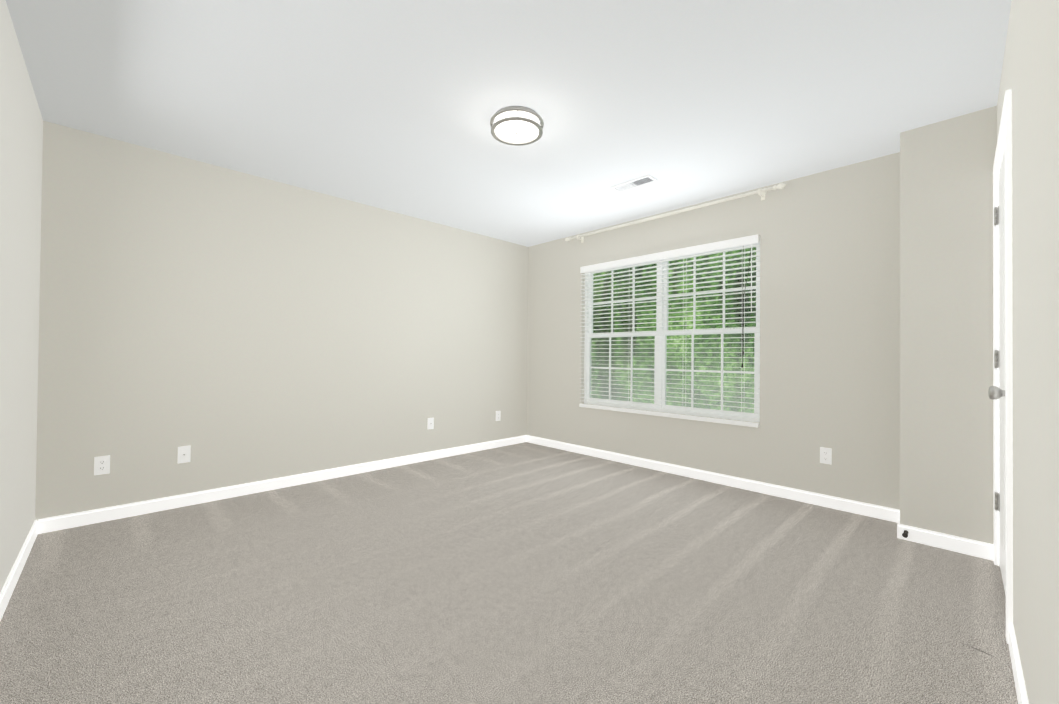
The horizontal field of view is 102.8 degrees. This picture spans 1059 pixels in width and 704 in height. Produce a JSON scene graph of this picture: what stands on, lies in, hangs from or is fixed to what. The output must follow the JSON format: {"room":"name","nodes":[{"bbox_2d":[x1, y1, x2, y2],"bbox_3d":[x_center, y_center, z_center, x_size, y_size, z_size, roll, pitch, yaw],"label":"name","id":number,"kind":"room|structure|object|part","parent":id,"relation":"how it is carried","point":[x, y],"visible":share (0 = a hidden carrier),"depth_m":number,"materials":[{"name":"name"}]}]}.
{"room":"empty bedroom","nodes":[
{"label":"empty bedroom","id":0,"kind":"room"},
{"bbox_2d":[0,0,42,591],"bbox_3d":[-1.563,-0.153,1.037,0.140,2.440,4.218,1,-1,-44],"label":"wall","id":1,"kind":"structure","parent":0,"point":[21,135],"depth_m":1.94,"materials":[{"name":"beige paint"}]},
{"bbox_2d":[0,520,37,620],"bbox_3d":[-1.519,1.025,1.078,0.012,0.085,3.938,1,-1,-44],"label":"baseboard","id":2,"kind":"structure","parent":1,"relation":"attached to","point":[7,590],"depth_m":1.97,"materials":[{"name":"white wood"}]},
{"bbox_2d":[35,121,527,520],"bbox_3d":[-1.458,-0.124,3.994,4.149,2.440,0.140,1,-1,-44],"label":"wall","id":3,"kind":"structure","parent":0,"point":[231,327],"depth_m":3.19,"materials":[{"name":"beige paint"}]},
{"bbox_2d":[94,455,109,474],"bbox_3d":[-2.700,0.716,2.672,0.070,0.115,0.009,1,-1,-44],"label":"electrical outlet","id":4,"kind":"object","parent":3,"relation":"attached to","point":[101,465],"visible":1,"depth_m":2.67,"materials":[{"name":"white plastic"}]},
{"bbox_2d":[177,445,190,463],"bbox_3d":[-2.410,0.716,2.951,0.070,0.115,0.015,1,-1,-44],"label":"outlet","id":5,"kind":"object","parent":3,"relation":"attached to","point":[184,454],"visible":1,"depth_m":2.95,"materials":[{"name":"white plastic"}]},
{"bbox_2d":[38,435,525,533],"bbox_3d":[-1.465,1.053,3.879,3.985,0.085,0.012,1,-1,-44],"label":"baseboard","id":6,"kind":"structure","parent":3,"relation":"attached to","point":[60,522],"depth_m":3.17,"materials":[{"name":"white wood"}]},
{"bbox_2d":[427,418,433,428],"bbox_3d":[-1.008,0.731,4.323,0.070,0.115,0.015,1,-1,-44],"label":"electrical outlet","id":7,"kind":"object","parent":3,"relation":"attached to","point":[430,423],"visible":1,"depth_m":4.32,"materials":[{"name":"white plastic"}]},
{"bbox_2d":[496,411,500,420],"bbox_3d":[-0.367,0.749,4.956,0.070,0.115,0.009,1,-1,-44],"label":"electrical outlet","id":8,"kind":"object","parent":3,"relation":"attached to","point":[498,414],"visible":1,"depth_m":4.95,"materials":[{"name":"white plastic"}]},
{"bbox_2d":[0,442,1017,703],"bbox_3d":[-0.092,1.124,2.476,4.289,0.060,4.218,1,-1,-44],"label":"floor","id":9,"kind":"structure","parent":0,"point":[526,572],"depth_m":1.85,"materials":[{"name":"grey carpet"}]},
{"bbox_2d":[6,0,1011,246],"bbox_3d":[-0.070,-1.396,2.500,4.289,0.100,4.218,1,-1,-44],"label":"ceiling","id":10,"kind":"structure","parent":0,"point":[393,105],"depth_m":2.17,"materials":[{"name":"white paint"}]},
{"bbox_2d":[490,106,543,145],"bbox_3d":[-0.073,-1.303,2.446,0.310,0.086,0.310,1,-1,-44],"label":"ceiling light","id":11,"kind":"object","parent":10,"relation":"attached to","point":[515,124],"visible":1,"depth_m":2.39,"materials":[{"name":"white glass"}]},
{"bbox_2d":[611,174,657,192],"bbox_3d":[0.821,-1.325,3.337,0.135,0.010,0.340,1,-1,-44],"label":"ceiling vent","id":12,"kind":"object","parent":10,"relation":"in","point":[635,183],"visible":0.96,"depth_m":3.33,"materials":[{"name":"white metal"}]},
{"bbox_2d":[526,435,899,522],"bbox_3d":[1.199,1.077,4.015,0.012,0.085,3.545,1,-1,-44],"label":"baseboard","id":13,"kind":"structure","parent":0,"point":[870,510],"depth_m":3.46,"materials":[{"name":"white wood"}]},
{"bbox_2d":[527,152,899,509],"bbox_3d":[1.264,-0.099,4.079,0.140,2.440,3.545,1,-1,-44],"label":"wall","id":14,"kind":"structure","parent":0,"point":[829,308],"depth_m":3.22,"materials":[{"name":"beige paint"}]},
{"bbox_2d":[579,234,759,427],"bbox_3d":[1.241,-0.168,4.064,0.186,1.542,1.815,1,-1,-44],"label":"window","id":15,"kind":"structure","parent":14,"relation":"in","point":[662,332],"depth_m":3.94,"materials":[{"name":"white plastic"}]},
{"bbox_3d":[1.756,-0.370,3.419,0.014,0.993,0.077,1,-1,-44],"label":"blind cord","id":16,"kind":"part","parent":15,"relation":"part of","materials":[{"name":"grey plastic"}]},
{"bbox_2d":[565,183,785,242],"bbox_3d":[1.191,-1.246,3.998,0.106,0.090,2.202,1,-1,-44],"label":"curtain rod","id":17,"kind":"object","parent":14,"relation":"attached to","point":[761,192],"visible":1,"depth_m":3.73,"materials":[{"name":"white metal"}]},
{"bbox_2d":[820,447,831,464],"bbox_3d":[2.143,0.751,3.059,0.009,0.115,0.070,1,-1,-44],"label":"outlet","id":18,"kind":"object","parent":14,"relation":"attached to","point":[825,455],"visible":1,"depth_m":3.06,"materials":[{"name":"white plastic"}]},
{"bbox_2d":[900,106,996,543],"bbox_3d":[2.578,-0.103,2.513,0.454,2.440,0.533,1,-1,-44],"label":"wall","id":19,"kind":"structure","parent":0,"point":[946,323],"depth_m":2.40,"materials":[{"name":"beige paint"}]},
{"bbox_2d":[902,530,908,537],"bbox_3d":[2.204,1.066,2.479,0.074,0.026,0.027,1,-1,-44],"label":"door stop","id":20,"kind":"object","parent":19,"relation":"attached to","point":[905,534],"visible":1,"depth_m":2.46,"materials":[{"name":"black rubber"}]},
{"bbox_2d":[897,523,993,560],"bbox_3d":[2.348,1.072,2.393,0.012,0.085,0.404,1,-1,-44],"label":"baseboard","id":21,"kind":"structure","parent":19,"relation":"attached to","point":[975,548],"depth_m":2.38,"materials":[{"name":"white wood"}]},
{"bbox_2d":[997,0,1058,703],"bbox_3d":[1.233,-0.130,0.921,3.695,2.440,0.140,1,-1,-44],"label":"wall","id":22,"kind":"structure","parent":0,"point":[1030,73],"depth_m":1.10,"materials":[{"name":"beige paint"}]},
{"bbox_2d":[988,89,1012,643],"bbox_3d":[2.185,0.056,1.894,0.936,2.103,0.197,1,-1,-44],"label":"door frame","id":23,"kind":"structure","parent":22,"relation":"in","point":[1000,392],"depth_m":1.94,"materials":[{"name":"white wood"}]},
{"bbox_3d":[1.892,0.165,1.682,0.091,0.064,0.090,1,-1,-44],"label":"knob","id":24,"kind":"part","parent":23,"relation":"part of","materials":[{"name":"silver metal"}]},
{"bbox_2d":[1009,624,1028,703],"bbox_3d":[0.830,1.041,0.631,2.719,0.085,0.012,1,-1,-44],"label":"baseboard","id":25,"kind":"structure","parent":22,"relation":"attached to","point":[1022,697],"depth_m":1.38,"materials":[{"name":"white wood"}]},
{"label":"outside","id":26,"kind":"structure","parent":0,"visible":0},
{"bbox_2d":[591,247,755,412],"bbox_3d":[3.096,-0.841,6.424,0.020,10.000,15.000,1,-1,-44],"label":"trees","id":27,"kind":"object","parent":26,"point":[715,363],"depth_m":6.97,"materials":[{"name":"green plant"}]}
]}

